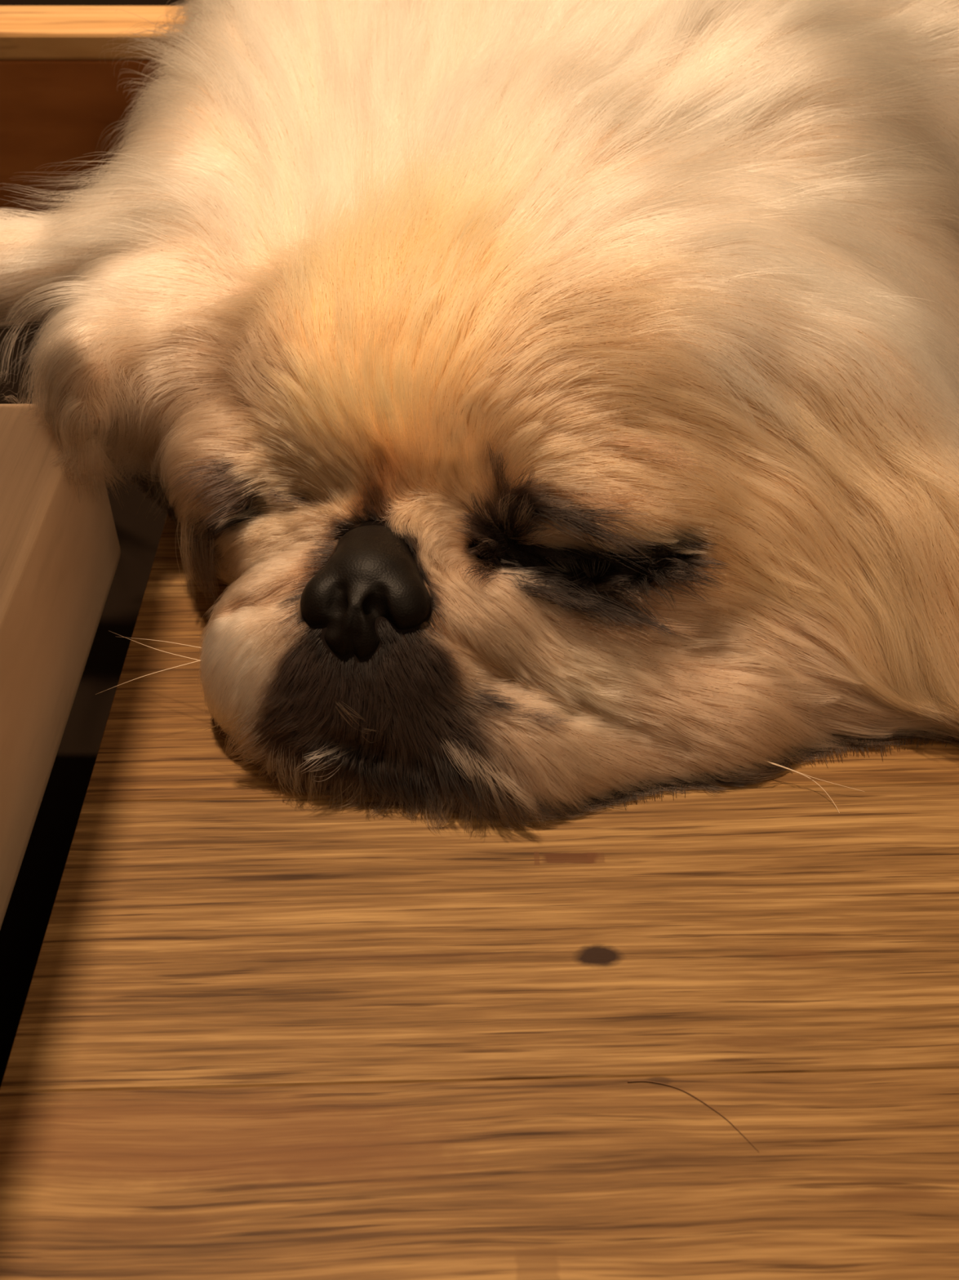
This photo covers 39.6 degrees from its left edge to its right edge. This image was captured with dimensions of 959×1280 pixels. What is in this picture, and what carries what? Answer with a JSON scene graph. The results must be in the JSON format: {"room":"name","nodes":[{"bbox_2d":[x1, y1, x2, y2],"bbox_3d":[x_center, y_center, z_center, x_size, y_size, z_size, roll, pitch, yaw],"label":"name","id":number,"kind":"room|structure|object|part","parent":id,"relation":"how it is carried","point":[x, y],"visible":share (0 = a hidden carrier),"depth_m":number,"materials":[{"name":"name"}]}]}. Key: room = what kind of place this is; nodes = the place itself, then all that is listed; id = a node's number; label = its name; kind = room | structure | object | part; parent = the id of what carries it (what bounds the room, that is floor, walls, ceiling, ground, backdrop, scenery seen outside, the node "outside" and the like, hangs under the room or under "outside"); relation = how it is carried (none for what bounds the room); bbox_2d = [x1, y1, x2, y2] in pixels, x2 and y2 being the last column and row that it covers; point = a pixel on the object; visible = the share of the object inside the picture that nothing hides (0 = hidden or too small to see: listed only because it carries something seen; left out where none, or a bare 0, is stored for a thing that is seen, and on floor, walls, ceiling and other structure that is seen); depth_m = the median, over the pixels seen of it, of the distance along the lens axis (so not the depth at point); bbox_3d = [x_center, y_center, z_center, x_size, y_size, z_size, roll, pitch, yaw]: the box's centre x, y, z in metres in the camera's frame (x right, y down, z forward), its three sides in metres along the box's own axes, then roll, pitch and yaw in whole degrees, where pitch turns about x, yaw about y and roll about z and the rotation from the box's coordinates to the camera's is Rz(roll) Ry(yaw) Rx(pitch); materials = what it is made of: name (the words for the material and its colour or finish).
{"room":"living room","nodes":[
{"label":"living room","id":0,"kind":"room"},
{"bbox_2d":[0,0,958,1279],"bbox_3d":[0.150,-0.091,0.490,1.500,0.120,1.550,0,42,0],"label":"floor","id":1,"kind":"structure","parent":0,"point":[249,1030],"depth_m":0.23,"materials":[{"name":"brown wood"}]},
{"bbox_2d":[0,404,120,928],"bbox_3d":[-0.140,0.156,0.151,0.100,0.106,0.515,0,42,0],"label":"wooden rail","id":2,"kind":"object","parent":1,"relation":"on","point":[60,554],"visible":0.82,"depth_m":0.28,"materials":[{"name":"brown wood"}]},
{"bbox_2d":[0,5,190,220],"bbox_3d":[0.100,-0.192,0.535,1.200,0.110,0.033,0,42,0],"label":"drawer","id":3,"kind":"object","parent":1,"relation":"on","point":[59,94],"visible":0.02,"depth_m":0.50,"materials":[{"name":"brown wood"}]},
{"bbox_3d":[0.100,-0.184,0.533,1.200,0.100,0.018,0,42,0],"label":"panel","id":4,"kind":"part","parent":3,"relation":"part of","materials":[{"name":"brown wood"}]},
{"bbox_2d":[0,0,958,835],"bbox_3d":[0.142,-0.113,0.344,0.580,0.107,0.321,0,42,0],"label":"dog","id":5,"kind":"object","parent":1,"relation":"on","point":[556,402],"visible":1,"depth_m":0.28},
{"bbox_2d":[627,1080,759,1151],"bbox_3d":[0.035,0.075,0.215,0.023,0.001,0.003,22,46,23],"label":"loose hair","id":6,"kind":"object","parent":1,"relation":"on","point":[637,1080],"visible":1,"depth_m":0.22,"materials":[{"name":"brown"}]}
]}

